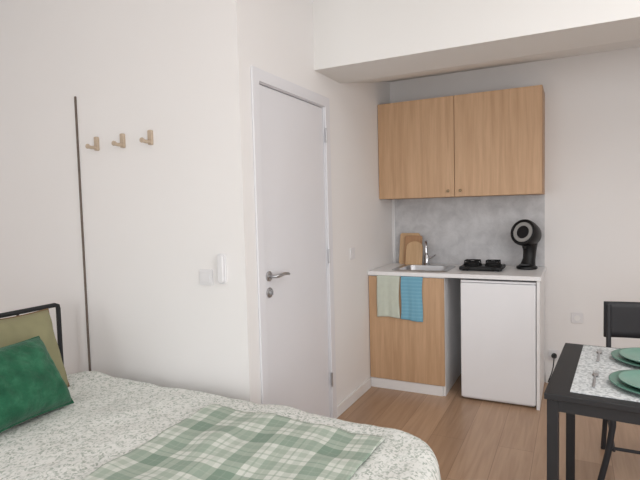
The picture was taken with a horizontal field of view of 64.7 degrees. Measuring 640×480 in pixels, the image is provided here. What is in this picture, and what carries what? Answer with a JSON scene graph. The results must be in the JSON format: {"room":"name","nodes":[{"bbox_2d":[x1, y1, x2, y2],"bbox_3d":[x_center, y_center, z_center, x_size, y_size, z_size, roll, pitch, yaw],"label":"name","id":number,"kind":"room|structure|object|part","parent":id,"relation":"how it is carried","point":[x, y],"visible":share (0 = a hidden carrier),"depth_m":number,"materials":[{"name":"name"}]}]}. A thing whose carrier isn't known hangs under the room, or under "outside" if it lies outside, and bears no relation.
{"room":"studio apartment","nodes":[
{"label":"studio apartment","id":0,"kind":"room"},
{"bbox_2d":[0,0,232,398],"bbox_3d":[-1.503,-0.137,3.028,2.400,2.740,0.100,0,4,27],"label":"wall","id":1,"kind":"structure","parent":0,"point":[155,216],"depth_m":2.76,"materials":[{"name":"paint"}]},
{"bbox_2d":[74,96,90,370],"bbox_3d":[-1.362,0.012,2.907,0.010,1.650,0.010,0,4,27],"label":"wall strip","id":2,"kind":"object","parent":1,"relation":"attached to","point":[75,99],"visible":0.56,"depth_m":2.90,"materials":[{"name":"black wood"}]},
{"bbox_2d":[85,137,99,150],"bbox_3d":[-1.250,-0.531,2.775,0.027,0.076,0.073,0,4,27],"label":"wall hook","id":3,"kind":"object","parent":1,"relation":"attached to","point":[95,147],"visible":1,"depth_m":2.79,"materials":[{"name":"brown wood"}]},
{"bbox_3d":[-1.237,-0.533,2.801,0.026,0.076,0.016,0,4,27],"label":"plate","id":4,"kind":"part","parent":3,"relation":"part of","materials":[{"name":"brown wood"}]},
{"bbox_2d":[111,133,125,147],"bbox_3d":[-1.071,-0.530,2.686,0.027,0.076,0.073,0,4,27],"label":"wall hook","id":5,"kind":"object","parent":1,"relation":"attached to","point":[121,144],"visible":1,"depth_m":2.70,"materials":[{"name":"brown wood"}]},
{"bbox_3d":[-1.058,-0.532,2.711,0.026,0.076,0.016,0,4,27],"label":"plate","id":6,"kind":"part","parent":5,"relation":"part of","materials":[{"name":"brown wood"}]},
{"bbox_2d":[139,130,152,144],"bbox_3d":[-0.892,-0.529,2.596,0.027,0.076,0.073,0,4,27],"label":"wall hook","id":7,"kind":"object","parent":1,"relation":"attached to","point":[149,141],"visible":1,"depth_m":2.61,"materials":[{"name":"brown wood"}]},
{"bbox_3d":[-0.880,-0.531,2.622,0.026,0.076,0.016,0,4,27],"label":"plate","id":8,"kind":"part","parent":7,"relation":"part of","materials":[{"name":"brown wood"}]},
{"bbox_2d":[199,269,212,284],"bbox_3d":[-0.568,0.185,2.520,0.080,0.080,0.012,0,4,27],"label":"light switch","id":9,"kind":"object","parent":1,"relation":"attached to","point":[206,275],"visible":1,"depth_m":2.51,"materials":[{"name":"plastic"}]},
{"bbox_2d":[217,254,226,283],"bbox_3d":[-0.482,0.141,2.468,0.048,0.148,0.024,0,4,27],"label":"handset","id":10,"kind":"object","parent":1,"relation":"attached to","point":[221,258],"visible":1,"depth_m":2.46,"materials":[{"name":"plastic"}]},
{"bbox_2d":[219,0,392,404],"bbox_3d":[0.085,-0.201,3.409,0.100,2.740,2.207,0,4,27],"label":"wall","id":11,"kind":"structure","parent":0,"point":[275,37],"depth_m":2.90,"materials":[{"name":"paint"}]},
{"bbox_2d":[250,65,336,417],"bbox_3d":[-0.138,0.166,2.904,0.156,2.080,0.870,0,4,27],"label":"door","id":12,"kind":"structure","parent":11,"relation":"in","point":[291,121],"depth_m":2.85,"materials":[{"name":"wood"}]},
{"bbox_3d":[-0.213,0.183,2.648,0.062,0.052,0.164,0,4,27],"label":"handle","id":13,"kind":"part","parent":12,"relation":"part of","materials":[{"name":"metal"}]},
{"bbox_2d":[350,248,354,259],"bbox_3d":[0.232,0.096,3.578,0.012,0.080,0.080,0,4,27],"label":"light switch","id":14,"kind":"object","parent":11,"relation":"attached to","point":[352,250],"visible":1,"depth_m":3.56,"materials":[{"name":"plastic"}]},
{"bbox_2d":[337,378,370,417],"bbox_3d":[0.248,1.118,3.618,0.014,0.075,0.621,0,4,27],"label":"baseboard","id":15,"kind":"structure","parent":11,"relation":"attached to","point":[356,394],"depth_m":3.58,"materials":[{"name":"white wood"}]},
{"bbox_2d":[394,200,395,262],"bbox_3d":[0.645,-0.076,4.367,0.009,0.546,0.012,0,4,27],"label":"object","id":16,"kind":"object","parent":11,"relation":"attached to","point":[394,200],"visible":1,"depth_m":4.37,"materials":[{"name":"white laminate"}]},
{"bbox_2d":[336,374,639,479],"bbox_3d":[-0.032,1.346,1.401,6.700,0.100,6.296,0,4,27],"label":"floor","id":17,"kind":"structure","parent":0,"point":[469,438],"depth_m":3.03,"materials":[{"name":"brown wood"}]},
{"bbox_2d":[0,303,63,364],"bbox_3d":[-0.839,0.845,1.776,2.090,0.897,1.404,0,4,27],"label":"frame","id":18,"kind":"object","parent":17,"relation":"on","point":[52,305],"visible":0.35,"depth_m":2.80,"materials":[{"name":"black metal"}]},
{"bbox_2d":[369,275,460,395],"bbox_3d":[0.769,0.681,4.022,0.576,0.871,0.592,0,4,27],"label":"base cabinet","id":19,"kind":"object","parent":17,"relation":"on","point":[424,357],"visible":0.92,"depth_m":3.77,"materials":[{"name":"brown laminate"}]},
{"bbox_2d":[377,275,399,318],"bbox_3d":[0.512,0.423,3.790,0.181,0.318,0.023,0,4,27],"label":"tea towel","id":20,"kind":"object","parent":19,"relation":"hanging from","point":[387,286],"visible":1,"depth_m":3.79,"materials":[{"name":"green fabric"}]},
{"bbox_2d":[401,276,422,321],"bbox_3d":[0.673,0.433,3.713,0.167,0.330,0.019,0,4,27],"label":"tea towel","id":21,"kind":"object","parent":19,"relation":"hanging from","point":[411,287],"visible":1,"depth_m":3.71,"materials":[{"name":"blue fabric"}]},
{"bbox_2d":[368,263,544,280],"bbox_3d":[1.039,0.233,3.849,1.211,0.028,0.602,0,4,27],"label":"countertop","id":22,"kind":"structure","parent":19,"relation":"on","point":[509,272],"depth_m":3.62,"materials":[{"name":"white laminate"}]},
{"bbox_2d":[399,233,419,263],"bbox_3d":[0.755,0.073,4.269,0.170,0.260,0.072,0,4,27],"label":"cutting board","id":23,"kind":"object","parent":22,"relation":"on","point":[402,235],"visible":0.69,"depth_m":4.29,"materials":[{"name":"brown wood"}]},
{"bbox_2d":[404,236,422,263],"bbox_3d":[0.777,0.085,4.223,0.150,0.240,0.068,0,4,27],"label":"cutting board","id":24,"kind":"object","parent":22,"relation":"on","point":[408,239],"visible":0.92,"depth_m":4.24,"materials":[{"name":"brown wood"}]},
{"bbox_2d":[405,241,422,264],"bbox_3d":[0.780,0.109,4.186,0.140,0.195,0.060,0,4,27],"label":"cutting board","id":25,"kind":"object","parent":22,"relation":"on","point":[414,250],"visible":0.94,"depth_m":4.18,"materials":[{"name":"brown wood"}]},
{"bbox_2d":[392,264,455,271],"bbox_3d":[0.811,0.287,3.936,0.430,0.146,0.400,0,4,27],"label":"sink","id":26,"kind":"object","parent":22,"relation":"in","point":[408,267],"visible":0.43,"depth_m":4.04,"materials":[{"name":"metal"}]},
{"bbox_2d":[424,240,435,264],"bbox_3d":[0.863,0.102,4.107,0.132,0.210,0.103,-5,5,-42],"label":"tap","id":27,"kind":"object","parent":22,"relation":"on","point":[427,257],"visible":0.95,"depth_m":4.14,"materials":[{"name":"silver metal"}]},
{"bbox_3d":[0.858,0.102,4.106,0.052,0.210,0.151,0,4,21],"label":"spout","id":28,"kind":"part","parent":27,"relation":"part of","materials":[{"name":"silver metal"}]},
{"bbox_2d":[459,259,505,270],"bbox_3d":[1.208,0.184,3.760,0.300,0.071,0.255,0,4,27],"label":"hot plate","id":29,"kind":"object","parent":22,"relation":"on","point":[490,265],"visible":1,"depth_m":3.71,"materials":[{"name":"black metal"}]},
{"bbox_3d":[1.148,0.177,3.804,0.136,0.020,0.136,0,4,27],"label":"burner","id":30,"kind":"part","parent":29,"relation":"part of","materials":[{"name":"metal"}]},
{"bbox_3d":[1.282,0.177,3.742,0.120,0.020,0.120,0,4,27],"label":"burner","id":31,"kind":"part","parent":29,"relation":"part of","materials":[{"name":"metal"}]},
{"bbox_2d":[511,219,541,269],"bbox_3d":[1.536,0.029,3.746,0.197,0.366,0.198,-4,4,-35],"label":"coffee machine","id":32,"kind":"object","parent":22,"relation":"on","point":[525,233],"visible":1,"depth_m":3.71,"materials":[{"name":"black plastic"}]},
{"bbox_2d":[461,278,536,406],"bbox_3d":[1.337,0.692,3.713,0.490,0.857,0.538,0,4,27],"label":"mini fridge","id":33,"kind":"object","parent":17,"relation":"on","point":[499,317],"visible":0.81,"depth_m":3.47,"materials":[{"name":"metal"}]},
{"bbox_3d":[1.244,1.118,3.531,0.470,0.014,0.023,0,4,27],"label":"kick plate","id":34,"kind":"part","parent":33,"relation":"part of","materials":[{"name":"white metal"}]},
{"bbox_2d":[537,275,543,410],"bbox_3d":[1.579,0.685,3.617,0.020,0.871,0.592,0,4,27],"label":"end panel","id":35,"kind":"object","parent":17,"relation":"on","point":[540,284],"visible":0.76,"depth_m":3.41,"materials":[{"name":"white laminate"}]},
{"bbox_2d":[544,343,639,479],"bbox_3d":[1.433,0.865,1.703,1.165,0.750,0.700,1,4,31],"label":"dining table","id":36,"kind":"object","parent":17,"relation":"on","point":[558,395],"visible":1,"depth_m":1.68,"materials":[{"name":"black wood"}]},
{"bbox_3d":[0.789,0.892,1.714,0.035,0.727,0.035,1,4,31],"label":"leg","id":37,"kind":"part","parent":36,"relation":"part of","materials":[{"name":"black wood"}]},
{"bbox_3d":[1.124,0.850,2.268,0.035,0.727,0.035,1,4,31],"label":"leg","id":38,"kind":"part","parent":36,"relation":"part of","materials":[{"name":"black wood"}]},
{"bbox_2d":[570,365,639,401],"bbox_3d":[1.104,0.495,1.698,0.450,0.003,0.315,1,4,31],"label":"placemat","id":39,"kind":"object","parent":36,"relation":"on","point":[583,378],"visible":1,"depth_m":1.72,"materials":[{"name":"grey fabric"}]},
{"bbox_2d":[592,370,598,387],"bbox_3d":[0.967,0.488,1.780,0.022,0.008,0.180,1,4,31],"label":"fork","id":40,"kind":"object","parent":39,"relation":"on","point":[593,374],"visible":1,"depth_m":1.78,"materials":[{"name":"metal"}]},
{"bbox_2d":[609,369,639,393],"bbox_3d":[1.130,0.485,1.681,0.296,0.017,0.296,1,4,31],"label":"dinner plate","id":41,"kind":"object","parent":39,"relation":"on","point":[613,377],"visible":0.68,"depth_m":1.70,"materials":[{"name":"green ceramic"}]},
{"bbox_2d":[618,369,639,388],"bbox_3d":[1.129,0.477,1.681,0.240,0.018,0.240,1,4,31],"label":"plate","id":42,"kind":"object","parent":41,"relation":"on","point":[630,377],"visible":1,"depth_m":1.74,"materials":[{"name":"green ceramic"}]},
{"bbox_2d":[578,345,639,369],"bbox_3d":[1.269,0.475,1.970,0.450,0.003,0.315,1,4,31],"label":"placemat","id":43,"kind":"object","parent":36,"relation":"on","point":[588,357],"visible":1,"depth_m":2.00,"materials":[{"name":"grey fabric"}]},
{"bbox_2d":[596,349,601,361],"bbox_3d":[1.132,0.467,2.052,0.022,0.008,0.180,1,4,31],"label":"fork","id":44,"kind":"object","parent":43,"relation":"on","point":[600,351],"visible":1,"depth_m":2.06,"materials":[{"name":"metal"}]},
{"bbox_2d":[611,348,639,366],"bbox_3d":[1.294,0.465,1.954,0.296,0.017,0.296,1,4,31],"label":"dinner plate","id":45,"kind":"object","parent":43,"relation":"on","point":[615,354],"visible":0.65,"depth_m":1.97,"materials":[{"name":"green ceramic"}]},
{"bbox_2d":[619,347,639,362],"bbox_3d":[1.294,0.457,1.954,0.240,0.018,0.240,1,4,31],"label":"plate","id":46,"kind":"object","parent":45,"relation":"on","point":[633,354],"visible":1,"depth_m":2.01,"materials":[{"name":"green ceramic"}]},
{"bbox_2d":[597,301,639,479],"bbox_3d":[1.669,0.768,2.516,0.528,0.838,0.482,0,4,27],"label":"dining chair","id":47,"kind":"object","parent":17,"relation":"on","point":[621,319],"visible":0.57,"depth_m":2.74,"materials":[{"name":"grey metal"}]},
{"bbox_3d":[1.577,0.761,2.776,0.037,0.823,0.088,-1,3,8],"label":"leg","id":48,"kind":"part","parent":47,"relation":"part of","materials":[{"name":"grey metal"}]},
{"bbox_3d":[1.387,0.983,2.450,0.085,0.433,0.030,-1,4,11],"label":"leg","id":49,"kind":"part","parent":47,"relation":"part of","materials":[{"name":"grey metal"}]},
{"bbox_3d":[1.758,0.434,2.690,0.437,0.195,0.048,0,4,27],"label":"backrest","id":50,"kind":"part","parent":47,"relation":"part of","materials":[{"name":"black leather"}]},
{"bbox_2d":[345,39,639,82],"bbox_3d":[-0.120,-1.224,1.201,6.700,0.622,6.196,0,4,27],"label":"ceiling","id":51,"kind":"structure","parent":0,"point":[632,43],"depth_m":3.35,"materials":[{"name":"paint"}]},
{"bbox_2d":[313,0,639,82],"bbox_3d":[1.831,-1.340,2.306,4.000,0.623,0.375,0,4,27],"label":"bulkhead","id":52,"kind":"structure","parent":51,"relation":"attached to","point":[355,40],"depth_m":2.74,"materials":[{"name":"paint"}]},
{"bbox_2d":[390,47,639,381],"bbox_3d":[2.434,-0.268,3.520,4.200,2.740,0.100,0,4,27],"label":"wall","id":53,"kind":"structure","parent":0,"point":[592,194],"depth_m":3.71,"materials":[{"name":"paint"}]},
{"bbox_2d":[378,85,544,199],"bbox_3d":[1.072,-0.710,3.914,1.205,0.751,0.354,0,4,27],"label":"upper cabinet","id":54,"kind":"object","parent":53,"relation":"attached to","point":[488,143],"visible":1,"depth_m":3.74,"materials":[{"name":"brown wood"}]},
{"bbox_3d":[0.738,-0.702,3.921,0.597,0.749,0.018,0,4,27],"label":"door","id":55,"kind":"part","parent":54,"relation":"part of","materials":[{"name":"brown wood"}]},
{"bbox_3d":[1.276,-0.699,3.651,0.600,0.749,0.018,0,4,27],"label":"door","id":56,"kind":"part","parent":54,"relation":"part of","materials":[{"name":"brown wood"}]},
{"bbox_2d":[395,195,544,265],"bbox_3d":[1.178,-0.073,4.102,1.179,0.546,0.010,0,4,27],"label":"backsplash","id":57,"kind":"structure","parent":53,"relation":"attached to","point":[457,229],"depth_m":4.08,"materials":[{"name":"grey concrete"}]},
{"bbox_2d":[546,373,550,382],"bbox_3d":[2.986,1.068,3.278,2.785,0.075,0.014,0,4,27],"label":"baseboard","id":58,"kind":"structure","parent":53,"relation":"attached to","point":[547,374],"depth_m":3.89,"materials":[{"name":"white wood"}]},
{"bbox_2d":[549,350,559,360],"bbox_3d":[1.790,0.881,3.864,0.080,0.080,0.013,0,4,27],"label":"wall socket","id":59,"kind":"object","parent":53,"relation":"attached to","point":[551,352],"visible":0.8,"depth_m":3.86,"materials":[{"name":"plastic"}]},
{"bbox_2d":[548,353,556,381],"bbox_3d":[1.764,0.973,3.841,0.056,0.221,0.082,2,5,43],"label":"plug","id":60,"kind":"object","parent":59,"relation":"attached to","point":[554,355],"visible":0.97,"depth_m":3.83,"materials":[{"name":"black plastic"}]},
{"bbox_2d":[571,312,582,323],"bbox_3d":[1.921,0.582,3.776,0.080,0.080,0.013,0,4,27],"label":"wall socket","id":61,"kind":"object","parent":53,"relation":"attached to","point":[576,317],"visible":1,"depth_m":3.77,"materials":[{"name":"plastic"}]},
{"bbox_3d":[-0.804,0.922,1.776,2.040,0.138,1.270,0,4,27],"label":"mattress","id":62,"kind":"object","parent":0,"visible":0},
{"bbox_2d":[0,371,440,479],"bbox_3d":[-0.764,0.940,1.744,2.160,0.383,1.519,0,4,27],"label":"bedspread","id":63,"kind":"object","parent":62,"relation":"on","point":[109,417],"visible":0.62,"depth_m":1.97,"materials":[{"name":"white fabric"}]},
{"bbox_2d":[0,308,69,386],"bbox_3d":[-1.409,0.549,2.348,0.223,0.415,0.483,0,4,23],"label":"cushion","id":64,"kind":"object","parent":63,"relation":"on","point":[15,329],"visible":0.46,"depth_m":2.42,"materials":[{"name":"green fabric"}]},
{"bbox_2d":[0,336,73,432],"bbox_3d":[-1.274,0.595,2.095,0.259,0.307,0.438,0,4,22],"label":"cushion","id":65,"kind":"object","parent":63,"relation":"on","point":[31,384],"visible":1,"depth_m":2.08,"materials":[{"name":"green fabric"}]},
{"bbox_2d":[82,404,386,479],"bbox_3d":[-0.361,0.760,1.480,0.840,0.051,1.302,0,4,27],"label":"throw blanket","id":66,"kind":"object","parent":63,"relation":"on","point":[216,442],"visible":1,"depth_m":1.77,"materials":[{"name":"green fabric"}]}
]}

